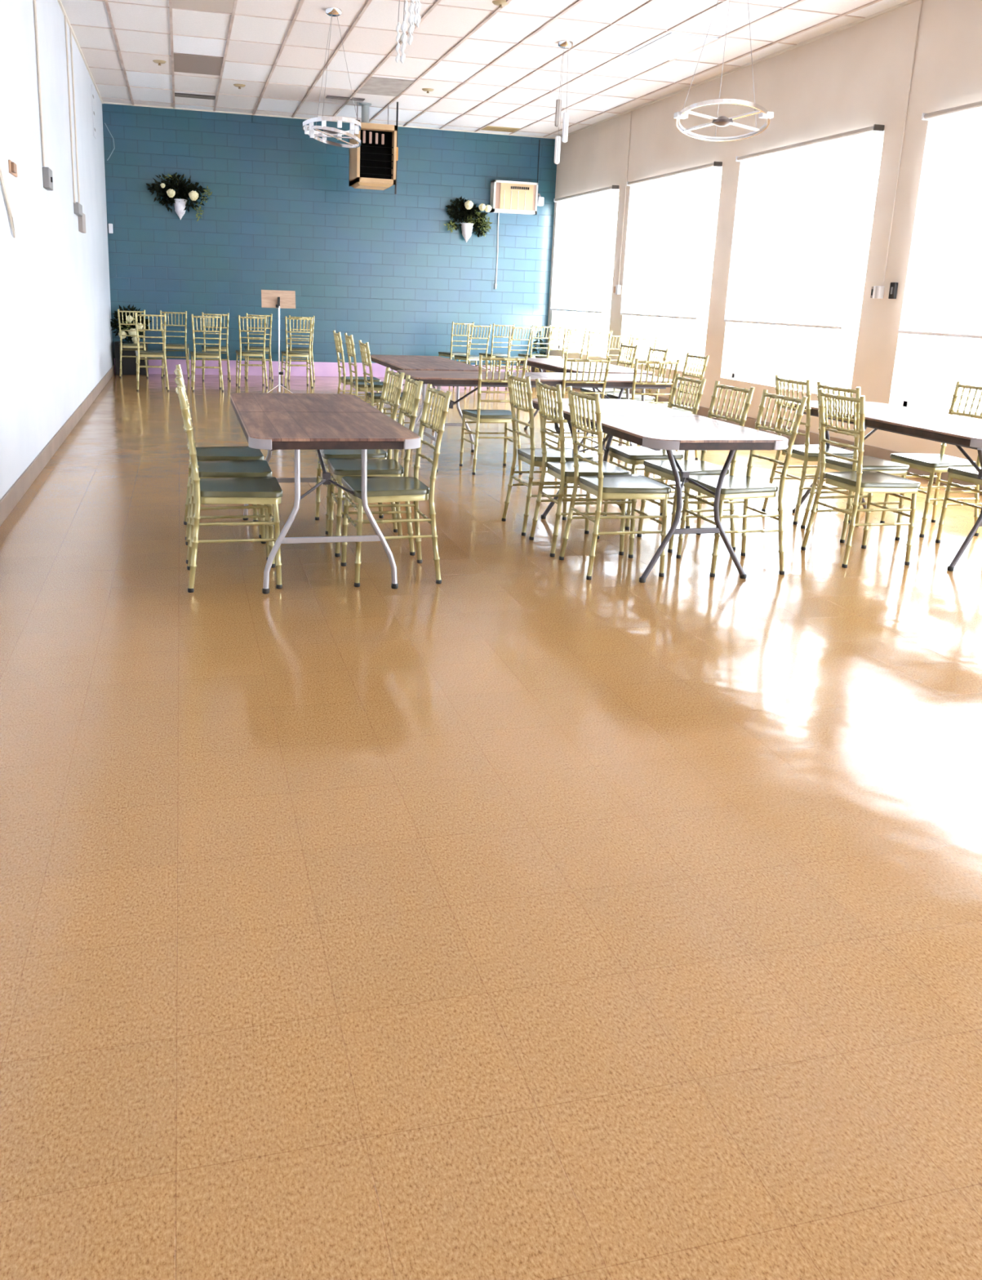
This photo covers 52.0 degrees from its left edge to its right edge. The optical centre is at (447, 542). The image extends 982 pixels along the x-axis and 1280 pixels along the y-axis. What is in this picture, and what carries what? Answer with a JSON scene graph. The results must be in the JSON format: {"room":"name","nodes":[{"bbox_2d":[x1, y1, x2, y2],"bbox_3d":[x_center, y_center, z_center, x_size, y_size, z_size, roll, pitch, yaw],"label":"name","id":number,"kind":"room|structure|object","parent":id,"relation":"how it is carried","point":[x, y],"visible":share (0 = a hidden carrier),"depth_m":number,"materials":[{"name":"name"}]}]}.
{"room":"event hall","nodes":[
{"label":"event hall","id":0,"kind":"room"},
{"bbox_2d":[0,0,113,499],"bbox_3d":[-2.619,-2.004,5.240,0.250,3.950,21.800,-2,14,-15],"label":"wall","id":1,"kind":"structure","parent":0,"point":[56,341],"depth_m":8.15,"materials":[{"name":"white paint"}]},
{"bbox_2d":[0,164,15,237],"bbox_3d":[-2.730,-2.177,6.204,0.018,0.548,0.558,-2,14,-15],"label":"cable","id":2,"kind":"object","parent":1,"relation":"hanging from","point":[10,214],"visible":1,"depth_m":6.28,"materials":[{"name":"beige plastic"}]},
{"bbox_2d":[8,160,17,177],"bbox_3d":[-2.834,-2.446,6.583,0.030,0.080,0.280,-2,14,-15],"label":"wall plate","id":3,"kind":"object","parent":1,"relation":"attached to","point":[12,166],"visible":1,"depth_m":6.48,"materials":[{"name":"brown plastic"}]},
{"bbox_2d":[33,0,45,166],"bbox_3d":[-3.207,-3.836,7.866,0.018,1.690,0.018,4,14,7],"label":"conduit","id":4,"kind":"object","parent":1,"relation":"attached to","point":[34,1],"visible":1,"depth_m":7.91,"materials":[{"name":"beige metal"}]},
{"bbox_2d":[42,166,53,191],"bbox_3d":[-3.247,-2.958,8.187,0.062,0.160,0.240,-2,14,-15],"label":"switch box","id":5,"kind":"object","parent":1,"relation":"attached to","point":[47,177],"visible":1,"depth_m":8.08,"materials":[{"name":"grey metal"}]},
{"bbox_2d":[0,364,114,526],"bbox_3d":[-2.558,-0.154,5.729,0.015,0.130,21.300,-2,14,-15],"label":"baseboard","id":6,"kind":"structure","parent":1,"relation":"attached to","point":[11,499],"depth_m":7.62,"materials":[{"name":"beige plastic"}]},
{"bbox_2d":[64,15,75,203],"bbox_3d":[-3.820,-4.375,10.177,0.017,1.790,0.017,4,14,7],"label":"conduit","id":7,"kind":"object","parent":1,"relation":"attached to","point":[65,21],"visible":0.88,"depth_m":10.17,"materials":[{"name":"beige metal"}]},
{"bbox_2d":[69,27,79,203],"bbox_3d":[-3.944,-4.495,10.646,0.017,1.790,0.017,4,14,7],"label":"conduit","id":8,"kind":"object","parent":1,"relation":"attached to","point":[70,28],"visible":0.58,"depth_m":10.63,"materials":[{"name":"beige metal"}]},
{"bbox_2d":[73,202,86,233],"bbox_3d":[-3.943,-3.481,10.799,0.050,0.270,0.800,-2,14,-15],"label":"electrical box","id":9,"kind":"object","parent":1,"relation":"attached to","point":[77,207],"visible":1,"depth_m":10.82,"materials":[{"name":"white plastic"}]},
{"bbox_2d":[91,84,96,138],"bbox_3d":[-4.644,-5.649,13.203,0.011,0.620,0.320,-2,14,-15],"label":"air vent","id":10,"kind":"object","parent":1,"relation":"in","point":[92,88],"visible":1,"depth_m":13.15,"materials":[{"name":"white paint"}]},
{"bbox_2d":[102,103,556,373],"bbox_3d":[-1.732,-4.686,16.274,7.135,3.950,0.250,-2,14,-15],"label":"wall","id":11,"kind":"structure","parent":0,"point":[382,268],"depth_m":16.04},
{"bbox_2d":[145,172,212,221],"bbox_3d":[-4.059,-5.242,15.229,0.975,0.710,0.301,-2,14,-15],"label":"flower arrangement","id":12,"kind":"object","parent":11,"relation":"attached to","point":[168,188],"visible":1,"depth_m":15.21,"materials":[{"name":"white plant"}]},
{"bbox_2d":[114,358,544,377],"bbox_3d":[-1.764,-2.851,16.593,7.105,0.235,0.015,-2,14,-15],"label":"baseboard","id":13,"kind":"structure","parent":11,"relation":"attached to","point":[321,369],"depth_m":16.30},
{"bbox_2d":[443,195,492,242],"bbox_3d":[0.330,-5.266,16.395,0.831,0.726,0.284,-2,14,-15],"label":"flower arrangement","id":14,"kind":"object","parent":11,"relation":"attached to","point":[466,211],"visible":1,"depth_m":16.38,"materials":[{"name":"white plant"}]},
{"bbox_2d":[489,179,537,214],"bbox_3d":[1.086,-5.666,16.531,0.750,0.490,0.203,-2,14,-15],"label":"air conditioner","id":15,"kind":"object","parent":11,"relation":"attached to","point":[507,197],"visible":1,"depth_m":16.44,"materials":[{"name":"white plastic"}]},
{"bbox_2d":[60,0,908,137],"bbox_3d":[1.028,-4.115,5.669,7.635,0.200,21.800,-2,14,-15],"label":"ceiling","id":16,"kind":"structure","parent":0,"point":[380,14],"depth_m":11.00,"materials":[{"name":"tile"}]},
{"bbox_2d":[174,93,215,99],"bbox_3d":[-3.533,-6.232,14.057,0.550,0.018,0.230,-2,14,-15],"label":"ceiling vent","id":17,"kind":"object","parent":16,"relation":"in","point":[178,95],"visible":1,"depth_m":14.02,"materials":[{"name":"grey metal"}]},
{"bbox_2d":[173,52,223,75],"bbox_3d":[-2.991,-5.722,12.046,0.555,0.010,1.040,-2,14,-15],"label":"tile","id":18,"kind":"structure","parent":16,"relation":"attached to","point":[183,63],"depth_m":11.99,"materials":[{"name":"brown tile"}]},
{"bbox_2d":[172,0,234,13],"bbox_3d":[-2.259,-5.018,9.292,0.555,0.010,0.770,-2,14,-15],"label":"tile","id":19,"kind":"structure","parent":16,"relation":"attached to","point":[217,6],"depth_m":9.47,"materials":[{"name":"beige tile"}]},
{"bbox_2d":[302,7,361,147],"bbox_3d":[-1.108,-4.454,9.651,0.573,1.194,0.570,-2,14,-15],"label":"ring chandelier","id":20,"kind":"object","parent":16,"relation":"hanging from","point":[331,132],"visible":1,"depth_m":9.63,"materials":[{"name":"silver metal"}]},
{"bbox_2d":[348,101,398,194],"bbox_3d":[-1.044,-5.568,14.233,0.610,1.215,0.700,-2,14,-15],"label":"heater","id":21,"kind":"object","parent":16,"relation":"hanging from","point":[373,165],"visible":0.88,"depth_m":14.05,"materials":[{"name":"beige metal"}]},
{"bbox_2d":[356,76,414,96],"bbox_3d":[-0.814,-5.867,12.960,0.555,0.010,1.080,-2,14,-15],"label":"tile","id":22,"kind":"structure","parent":16,"relation":"attached to","point":[375,85],"depth_m":12.90,"materials":[{"name":"white tile"}]},
{"bbox_2d":[395,0,421,63],"bbox_3d":[-0.194,-3.310,5.475,0.164,1.357,0.372,6,14,16],"label":"beaded chandelier","id":23,"kind":"object","parent":16,"relation":"hanging from","point":[416,19],"visible":1,"depth_m":5.48,"materials":[{"name":"white glass"}]},
{"bbox_2d":[70,0,882,137],"bbox_3d":[1.111,-4.015,5.717,6.463,0.012,21.300,-2,14,-15],"label":"trim","id":24,"kind":"structure","parent":16,"relation":"attached to","point":[301,2],"depth_m":11.02,"materials":[{"name":"white metal"}]},
{"bbox_2d":[480,125,519,132],"bbox_3d":[0.821,-6.519,15.871,0.560,0.018,0.340,-2,14,-15],"label":"ceiling vent","id":25,"kind":"object","parent":16,"relation":"in","point":[488,127],"visible":1,"depth_m":15.82,"materials":[{"name":"brown metal"}]},
{"bbox_2d":[554,40,573,164],"bbox_3d":[1.200,-4.595,10.548,0.167,1.185,0.160,-2,14,-15],"label":"pendant","id":26,"kind":"object","parent":16,"relation":"hanging from","point":[562,44],"visible":1,"depth_m":10.57,"materials":[{"name":"silver metal"}]},
{"bbox_2d":[626,31,718,60],"bbox_3d":[2.321,-5.128,10.417,0.540,0.010,1.050,-2,14,-15],"label":"fluorescent troffer","id":27,"kind":"object","parent":16,"relation":"attached to","point":[671,46],"visible":1,"depth_m":10.36,"materials":[{"name":"white plastic"}]},
{"bbox_2d":[673,0,773,141],"bbox_3d":[2.037,-3.672,7.276,0.689,1.356,0.660,-2,14,-15],"label":"ring chandelier","id":28,"kind":"object","parent":16,"relation":"hanging from","point":[722,121],"visible":1,"depth_m":7.37,"materials":[{"name":"silver metal"}]},
{"bbox_2d":[0,373,981,1279],"bbox_3d":[0.882,-0.112,6.654,7.635,0.150,21.800,-2,14,-15],"label":"floor","id":29,"kind":"structure","parent":0,"point":[518,914],"depth_m":2.43,"materials":[{"name":"tile"}]},
{"bbox_2d":[110,304,151,375],"bbox_3d":[-4.875,-3.117,15.464,0.640,1.069,0.416,-2,14,-15],"label":"flower planter","id":30,"kind":"object","parent":29,"relation":"on","point":[128,364],"visible":0.7,"depth_m":15.45,"materials":[{"name":"black plastic"}]},
{"bbox_2d":[117,309,148,377],"bbox_3d":[-4.748,-3.006,15.171,0.419,1.003,0.471,-2,14,-16],"label":"chair","id":31,"kind":"object","parent":29,"relation":"on","point":[122,344],"visible":0.9,"depth_m":15.01,"materials":[{"name":"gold metal"}]},
{"bbox_2d":[134,312,169,391],"bbox_3d":[-3.938,-2.539,13.374,0.419,1.012,0.471,-2,14,-17],"label":"chair","id":32,"kind":"object","parent":29,"relation":"on","point":[144,353],"visible":1,"depth_m":13.22,"materials":[{"name":"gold metal"}]},
{"bbox_2d":[160,310,190,378],"bbox_3d":[-4.167,-3.034,15.372,0.419,1.003,0.471,-1,14,-13],"label":"chair","id":33,"kind":"object","parent":29,"relation":"on","point":[168,345],"visible":0.83,"depth_m":15.23,"materials":[{"name":"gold metal"}]},
{"bbox_2d":[190,314,224,391],"bbox_3d":[-3.260,-2.570,13.600,0.419,1.012,0.471,-2,14,-16],"label":"chair","id":34,"kind":"object","parent":29,"relation":"on","point":[194,353],"visible":1,"depth_m":13.46,"materials":[{"name":"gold metal"}]},
{"bbox_2d":[201,311,231,381],"bbox_3d":[-3.493,-2.954,15.145,0.419,1.003,0.471,-2,14,-15],"label":"chair","id":35,"kind":"object","parent":29,"relation":"on","point":[205,348],"visible":0.77,"depth_m":14.99,"materials":[{"name":"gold metal"}]},
{"bbox_2d":[173,364,264,540],"bbox_3d":[-1.298,-0.521,5.718,0.471,0.937,0.419,-2,14,-15],"label":"chair","id":36,"kind":"object","parent":29,"relation":"on","point":[241,452],"visible":0.24,"depth_m":5.69,"materials":[{"name":"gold metal"}]},
{"bbox_2d":[174,371,272,564],"bbox_3d":[-1.168,-0.401,5.247,0.471,0.937,0.419,-2,14,-15],"label":"chair","id":37,"kind":"object","parent":29,"relation":"on","point":[251,468],"visible":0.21,"depth_m":5.19,"materials":[{"name":"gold metal"}]},
{"bbox_2d":[174,380,282,592],"bbox_3d":[-1.036,-0.279,4.769,0.471,0.937,0.419,-2,14,-15],"label":"chair","id":38,"kind":"object","parent":29,"relation":"on","point":[267,491],"visible":0.98,"depth_m":4.64,"materials":[{"name":"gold metal"}]},
{"bbox_2d":[235,315,267,387],"bbox_3d":[-2.795,-2.726,14.323,0.419,1.003,0.471,-2,14,-16],"label":"chair","id":39,"kind":"object","parent":29,"relation":"on","point":[241,353],"visible":1,"depth_m":14.19,"materials":[{"name":"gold metal"}]},
{"bbox_2d":[244,313,273,380],"bbox_3d":[-2.913,-3.019,15.496,0.419,1.003,0.471,-2,14,-15],"label":"chair","id":40,"kind":"object","parent":29,"relation":"on","point":[268,348],"visible":0.8,"depth_m":15.35,"materials":[{"name":"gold metal"}]},
{"bbox_2d":[261,289,295,393],"bbox_3d":[-2.273,-2.697,13.541,0.450,1.354,0.310,-2,14,-15],"label":"music stand","id":41,"kind":"object","parent":29,"relation":"on","point":[269,298],"visible":0.98,"depth_m":13.43,"materials":[{"name":"beige wood"}]},
{"bbox_2d":[280,315,313,387],"bbox_3d":[-2.186,-2.767,14.581,0.419,1.003,0.471,-2,14,-16],"label":"chair","id":42,"kind":"object","parent":29,"relation":"on","point":[287,353],"visible":1,"depth_m":14.44,"materials":[{"name":"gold metal"}]},
{"bbox_2d":[286,315,315,381],"bbox_3d":[-2.294,-3.031,15.657,0.419,0.993,0.471,-2,14,-15],"label":"chair","id":43,"kind":"object","parent":29,"relation":"on","point":[290,348],"visible":0.67,"depth_m":15.50,"materials":[{"name":"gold metal"}]},
{"bbox_2d":[230,392,421,594],"bbox_3d":[-0.730,-0.324,5.391,0.767,0.751,1.963,-2,14,-15],"label":"folding table","id":44,"kind":"object","parent":29,"relation":"on","point":[270,422],"visible":0.83,"depth_m":4.75,"materials":[{"name":"brown wood"}]},
{"bbox_2d":[333,330,380,408],"bbox_3d":[-0.980,-1.761,10.747,0.471,0.965,0.419,-2,14,-15],"label":"chair","id":45,"kind":"object","parent":29,"relation":"on","point":[345,380],"visible":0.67,"depth_m":10.62,"materials":[{"name":"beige metal"}]},
{"bbox_2d":[315,367,404,534],"bbox_3d":[-0.528,-0.557,5.977,0.471,0.937,0.419,-2,14,-16],"label":"chair","id":46,"kind":"object","parent":29,"relation":"on","point":[397,384],"visible":0.58,"depth_m":5.91,"materials":[{"name":"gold metal"}]},
{"bbox_2d":[344,333,394,417],"bbox_3d":[-0.801,-1.618,10.191,0.471,0.965,0.419,-2,14,-15],"label":"chair","id":47,"kind":"object","parent":29,"relation":"on","point":[357,385],"visible":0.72,"depth_m":10.04,"materials":[{"name":"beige metal"}]},
{"bbox_2d":[327,374,423,556],"bbox_3d":[-0.401,-0.431,5.482,0.471,0.937,0.419,-1,14,-13],"label":"chair","id":48,"kind":"object","parent":29,"relation":"on","point":[339,468],"visible":0.65,"depth_m":5.41,"materials":[{"name":"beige metal"}]},
{"bbox_2d":[358,340,410,426],"bbox_3d":[-0.569,-1.356,9.201,0.471,0.946,0.419,-2,14,-15],"label":"chair","id":49,"kind":"object","parent":29,"relation":"on","point":[373,397],"visible":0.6,"depth_m":9.06,"materials":[{"name":"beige metal"}]},
{"bbox_2d":[341,383,451,586],"bbox_3d":[-0.262,-0.296,4.956,0.471,0.937,0.419,-2,14,-15],"label":"chair","id":50,"kind":"object","parent":29,"relation":"on","point":[380,489],"visible":0.94,"depth_m":4.88,"materials":[{"name":"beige metal"}]},
{"bbox_2d":[370,354,488,452],"bbox_3d":[-0.243,-1.357,9.661,0.760,0.751,1.900,-2,14,-15],"label":"folding table","id":51,"kind":"object","parent":29,"relation":"on","point":[395,362],"visible":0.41,"depth_m":9.18,"materials":[{"name":"brown wood"}]},
{"bbox_2d":[438,321,474,364],"bbox_3d":[0.127,-3.037,16.080,0.419,0.975,0.471,-5,16,-28],"label":"chair","id":52,"kind":"object","parent":29,"relation":"on","point":[451,353],"visible":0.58,"depth_m":15.88,"materials":[{"name":"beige metal"}]},
{"bbox_2d":[453,324,491,388],"bbox_3d":[0.375,-2.867,15.445,0.419,0.965,0.471,-5,15,-26],"label":"chair","id":53,"kind":"object","parent":29,"relation":"on","point":[468,357],"visible":0.71,"depth_m":15.27,"materials":[{"name":"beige metal"}]},
{"bbox_2d":[459,355,528,475],"bbox_3d":[0.364,-1.044,8.089,0.419,0.937,0.471,-2,14,-15],"label":"chair","id":54,"kind":"object","parent":29,"relation":"on","point":[478,415],"visible":0.88,"depth_m":7.96,"materials":[{"name":"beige metal"}]},
{"bbox_2d":[478,323,515,371],"bbox_3d":[0.781,-3.051,16.252,0.419,0.965,0.471,-5,15,-26],"label":"chair","id":55,"kind":"object","parent":29,"relation":"on","point":[491,354],"visible":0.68,"depth_m":16.06,"materials":[{"name":"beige metal"}]},
{"bbox_2d":[494,325,532,389],"bbox_3d":[1.014,-2.880,15.613,0.419,0.956,0.471,-4,15,-24],"label":"chair","id":56,"kind":"object","parent":29,"relation":"on","point":[510,327],"visible":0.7,"depth_m":15.42,"materials":[{"name":"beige metal"}]},
{"bbox_2d":[517,324,553,372],"bbox_3d":[1.435,-3.089,16.523,0.419,0.956,0.471,-4,15,-24],"label":"chair","id":57,"kind":"object","parent":29,"relation":"on","point":[530,355],"visible":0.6,"depth_m":16.32,"materials":[{"name":"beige metal"}]},
{"bbox_2d":[528,330,546,372],"bbox_3d":[1.539,-3.178,17.125,0.351,0.848,0.337,-2,14,-15],"label":"fir","id":58,"kind":"object","parent":29,"relation":"on","point":[541,352],"visible":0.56,"depth_m":17.07,"materials":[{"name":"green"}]},
{"bbox_2d":[396,369,679,472],"bbox_3d":[0.741,-1.023,8.451,2.260,0.751,0.760,-2,14,-15],"label":"folding table","id":59,"kind":"object","parent":29,"relation":"on","point":[435,378],"visible":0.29,"depth_m":8.18,"materials":[{"name":"brown wood"}]},
{"bbox_2d":[502,371,594,535],"bbox_3d":[0.603,-0.550,6.116,0.471,0.937,0.419,-2,14,-15],"label":"chair","id":60,"kind":"object","parent":29,"relation":"on","point":[532,455],"visible":0.8,"depth_m":6.03,"materials":[{"name":"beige metal"}]},
{"bbox_2d":[533,325,572,372],"bbox_3d":[1.661,-2.944,15.929,0.419,0.975,0.471,-4,15,-22],"label":"chair","id":61,"kind":"object","parent":29,"relation":"on","point":[550,326],"visible":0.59,"depth_m":15.71,"materials":[{"name":"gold metal"}]},
{"bbox_2d":[546,327,586,390],"bbox_3d":[1.801,-2.783,15.312,0.419,0.965,0.471,-5,15,-26],"label":"chair","id":62,"kind":"object","parent":29,"relation":"on","point":[566,329],"visible":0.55,"depth_m":15.07,"materials":[{"name":"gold metal"}]},
{"bbox_2d":[541,356,610,453],"bbox_3d":[1.044,-1.067,8.285,0.419,0.937,0.471,-1,14,-14],"label":"chair","id":63,"kind":"object","parent":29,"relation":"on","point":[584,437],"visible":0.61,"depth_m":8.04,"materials":[{"name":"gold metal"}]},
{"bbox_2d":[528,377,630,556],"bbox_3d":[0.734,-0.429,5.642,0.471,0.937,0.419,-1,14,-13],"label":"chair","id":64,"kind":"object","parent":29,"relation":"on","point":[563,470],"visible":0.88,"depth_m":5.55,"materials":[{"name":"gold metal"}]},
{"bbox_2d":[517,357,654,450],"bbox_3d":[1.311,-1.404,10.082,0.760,0.751,1.900,-2,14,-15],"label":"folding table","id":65,"kind":"object","parent":29,"relation":"on","point":[556,365],"visible":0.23,"depth_m":9.75,"materials":[{"name":"brown wood"}]},
{"bbox_2d":[586,330,613,359],"bbox_3d":[2.094,-2.614,14.690,0.419,0.956,0.471,-4,15,-22],"label":"chair","id":66,"kind":"object","parent":29,"relation":"on","point":[589,331],"visible":0.41,"depth_m":14.42,"materials":[{"name":"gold metal"}]},
{"bbox_2d":[577,342,638,436],"bbox_3d":[1.677,-1.610,10.564,0.471,0.946,0.419,-2,14,-15],"label":"chair","id":67,"kind":"object","parent":29,"relation":"on","point":[634,348],"visible":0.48,"depth_m":10.51,"materials":[{"name":"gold metal"}]},
{"bbox_2d":[559,386,671,580],"bbox_3d":[0.866,-0.321,5.221,0.471,0.937,0.419,-2,14,-15],"label":"chair","id":68,"kind":"object","parent":29,"relation":"on","point":[633,486],"visible":1,"depth_m":5.13,"materials":[{"name":"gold metal"}]},
{"bbox_2d":[604,333,632,399],"bbox_3d":[2.257,-2.448,14.079,0.419,0.937,0.471,-5,16,-28],"label":"chair","id":69,"kind":"object","parent":29,"relation":"on","point":[610,335],"visible":0.39,"depth_m":13.81,"materials":[{"name":"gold metal"}]},
{"bbox_2d":[603,346,668,445],"bbox_3d":[1.863,-1.459,9.981,0.471,0.946,0.419,-2,14,-15],"label":"chair","id":70,"kind":"object","parent":29,"relation":"on","point":[612,396],"visible":0.38,"depth_m":9.91,"materials":[{"name":"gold metal"}]},
{"bbox_2d":[617,336,657,396],"bbox_3d":[2.473,-2.282,13.435,0.419,0.937,0.471,-4,15,-24],"label":"chair","id":71,"kind":"object","parent":29,"relation":"on","point":[633,338],"visible":0.41,"depth_m":13.20,"materials":[{"name":"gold metal"}]},
{"bbox_2d":[606,358,679,467],"bbox_3d":[1.616,-1.076,8.403,0.419,0.937,0.471,-2,14,-15],"label":"chair","id":72,"kind":"object","parent":29,"relation":"on","point":[634,383],"visible":0.47,"depth_m":8.14,"materials":[{"name":"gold metal"}]},
{"bbox_2d":[602,373,706,529],"bbox_3d":[1.299,-0.585,6.363,0.471,0.937,0.419,-1,14,-13],"label":"chair","id":73,"kind":"object","parent":29,"relation":"on","point":[633,455],"visible":0.55,"depth_m":6.28,"materials":[{"name":"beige metal"}]},
{"bbox_2d":[532,398,788,582],"bbox_3d":[1.088,-0.349,5.761,0.767,0.751,1.883,-2,14,-15],"label":"folding table","id":74,"kind":"object","parent":29,"relation":"on","point":[655,427],"visible":0.77,"depth_m":5.12,"materials":[{"name":"brown wood"}]},
{"bbox_2d":[636,352,709,459],"bbox_3d":[2.046,-1.250,9.177,0.471,0.937,0.419,-2,14,-15],"label":"chair","id":75,"kind":"object","parent":29,"relation":"on","point":[705,358],"visible":0.42,"depth_m":9.15,"materials":[{"name":"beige metal"}]},
{"bbox_2d":[636,381,755,552],"bbox_3d":[1.432,-0.453,5.843,0.471,0.937,0.419,-2,14,-16],"label":"chair","id":76,"kind":"object","parent":29,"relation":"on","point":[662,468],"visible":0.6,"depth_m":5.79,"materials":[{"name":"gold metal"}]},
{"bbox_2d":[675,389,807,577],"bbox_3d":[1.555,-0.329,5.360,0.471,0.937,0.419,-2,14,-15],"label":"chair","id":77,"kind":"object","parent":29,"relation":"on","point":[746,487],"visible":0.91,"depth_m":5.29,"materials":[{"name":"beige metal"}]},
{"bbox_2d":[761,374,853,524],"bbox_3d":[2.425,-0.626,6.694,0.471,0.937,0.419,-1,14,-14],"label":"chair","id":78,"kind":"object","parent":29,"relation":"on","point":[806,452],"visible":0.5,"depth_m":6.58,"materials":[{"name":"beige metal"}]},
{"bbox_2d":[800,381,909,542],"bbox_3d":[2.537,-0.508,6.232,0.471,0.937,0.419,-2,14,-16],"label":"chair","id":79,"kind":"object","parent":29,"relation":"on","point":[869,463],"visible":0.59,"depth_m":6.14,"materials":[{"name":"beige metal"}]},
{"bbox_2d":[800,388,920,568],"bbox_3d":[2.327,-0.370,5.640,0.471,0.937,0.419,-2,14,-15],"label":"chair","id":80,"kind":"object","parent":29,"relation":"on","point":[869,482],"visible":1,"depth_m":5.56,"materials":[{"name":"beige metal"}]},
{"bbox_2d":[783,400,981,571],"bbox_3d":[2.869,-0.398,6.222,0.767,0.751,1.903,-2,14,-15],"label":"folding table","id":81,"kind":"object","parent":29,"relation":"on","point":[959,431],"visible":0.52,"depth_m":5.84,"materials":[{"name":"brown wood"}]},
{"bbox_2d":[880,381,981,537],"bbox_3d":[3.162,-0.545,6.456,0.471,0.946,0.419,-2,14,-15],"label":"chair","id":82,"kind":"object","parent":29,"relation":"on","point":[940,463],"visible":0.7,"depth_m":6.41,"materials":[{"name":"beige metal"}]},
{"bbox_2d":[935,466,981,542],"bbox_3d":[3.292,-0.420,5.965,0.471,0.946,0.419,-2,14,-15],"label":"chair","id":83,"kind":"object","parent":29,"relation":"on","point":[969,474],"visible":1,"depth_m":6.06,"materials":[{"name":"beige metal"}]},
{"bbox_2d":[545,0,981,463],"bbox_3d":[4.528,-2.199,7.089,0.250,3.950,21.800,-2,14,-15],"label":"wall","id":84,"kind":"structure","parent":0,"point":[856,77],"depth_m":9.69,"materials":[{"name":"beige paint"}]},
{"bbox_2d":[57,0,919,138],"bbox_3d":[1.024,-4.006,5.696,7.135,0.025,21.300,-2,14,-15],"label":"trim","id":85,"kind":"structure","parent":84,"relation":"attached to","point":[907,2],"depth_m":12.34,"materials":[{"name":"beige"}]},
{"bbox_2d":[550,185,618,313],"bbox_3d":[2.063,-4.508,15.660,0.103,1.786,2.394,-2,14,-15],"label":"roller shade","id":86,"kind":"object","parent":84,"relation":"attached to","point":[581,226],"visible":1,"depth_m":15.61,"materials":[{"name":"beige fabric"}]},
{"bbox_2d":[558,191,618,355],"bbox_3d":[2.272,-4.186,15.819,0.060,2.380,2.440,-2,14,-15],"label":"window","id":87,"kind":"structure","parent":84,"relation":"in","point":[613,194],"depth_m":16.08,"materials":[{"name":"white"}]},
{"bbox_2d":[617,111,631,284],"bbox_3d":[2.491,-4.830,14.135,0.018,2.350,0.018,-2,14,-15],"label":"conduit","id":88,"kind":"object","parent":84,"relation":"attached to","point":[631,111],"visible":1,"depth_m":14.12,"materials":[{"name":"beige metal"}]},
{"bbox_2d":[620,161,722,319],"bbox_3d":[2.785,-3.813,12.944,0.103,1.786,2.424,-2,14,-15],"label":"roller shade","id":89,"kind":"object","parent":84,"relation":"attached to","point":[666,216],"visible":1,"depth_m":12.87,"materials":[{"name":"beige fabric"}]},
{"bbox_2d":[628,169,721,372],"bbox_3d":[2.994,-3.491,13.103,0.060,2.380,2.470,-2,14,-15],"label":"window","id":90,"kind":"structure","parent":84,"relation":"in","point":[634,318],"depth_m":13.30,"materials":[{"name":"white"}]},
{"bbox_2d":[544,369,981,493],"bbox_3d":[4.333,-0.361,7.507,0.015,0.170,21.300,-2,14,-15],"label":"baseboard","id":91,"kind":"structure","parent":84,"relation":"attached to","point":[869,451],"depth_m":10.02,"materials":[{"name":"beige plastic"}]},
{"bbox_2d":[724,124,884,329],"bbox_3d":[3.501,-3.124,10.246,0.103,1.786,2.374,-2,14,-15],"label":"roller shade","id":92,"kind":"object","parent":84,"relation":"attached to","point":[794,224],"visible":1,"depth_m":10.14,"materials":[{"name":"beige fabric"}]},
{"bbox_2d":[732,134,884,397],"bbox_3d":[3.710,-2.802,10.405,0.060,2.380,2.420,-2,14,-15],"label":"window","id":93,"kind":"structure","parent":84,"relation":"in","point":[739,340],"depth_m":10.75,"materials":[{"name":"white"}]},
{"bbox_2d":[872,285,884,298],"bbox_3d":[3.868,-2.248,9.037,0.050,0.110,0.088,-2,14,-15],"label":"outlet box","id":94,"kind":"object","parent":84,"relation":"attached to","point":[878,291],"visible":1,"depth_m":9.01,"materials":[{"name":"white plastic"}]},
{"bbox_2d":[888,282,897,298],"bbox_3d":[3.922,-2.219,8.863,0.034,0.140,0.070,-2,14,-15],"label":"outlet box","id":95,"kind":"object","parent":84,"relation":"attached to","point":[894,286],"visible":1,"depth_m":8.84,"materials":[{"name":"black plastic"}]},
{"bbox_2d":[882,0,922,284],"bbox_3d":[3.932,-3.444,8.712,0.012,2.350,0.012,-2,14,-15],"label":"conduit","id":96,"kind":"object","parent":84,"relation":"attached to","point":[921,0],"visible":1,"depth_m":8.70,"materials":[{"name":"beige metal"}]},
{"bbox_2d":[897,101,981,338],"bbox_3d":[4.247,-2.407,7.441,0.103,1.786,2.394,-2,14,-15],"label":"roller shade","id":97,"kind":"object","parent":84,"relation":"attached to","point":[943,295],"visible":1,"depth_m":8.13,"materials":[{"name":"beige fabric"}]},
{"bbox_2d":[902,334,981,419],"bbox_3d":[4.456,-2.085,7.600,0.060,2.380,2.440,-2,14,-15],"label":"window","id":98,"kind":"structure","parent":84,"relation":"in","point":[908,402],"depth_m":8.88,"materials":[{"name":"white"}]},
{"label":"outside","id":99,"kind":"structure","parent":0,"visible":0},
{"bbox_2d":[564,333,981,412],"bbox_3d":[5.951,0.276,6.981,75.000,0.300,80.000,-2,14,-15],"label":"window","id":100,"kind":"structure","parent":99,"point":[940,366],"depth_m":31.02,"materials":[{"name":"glass"}]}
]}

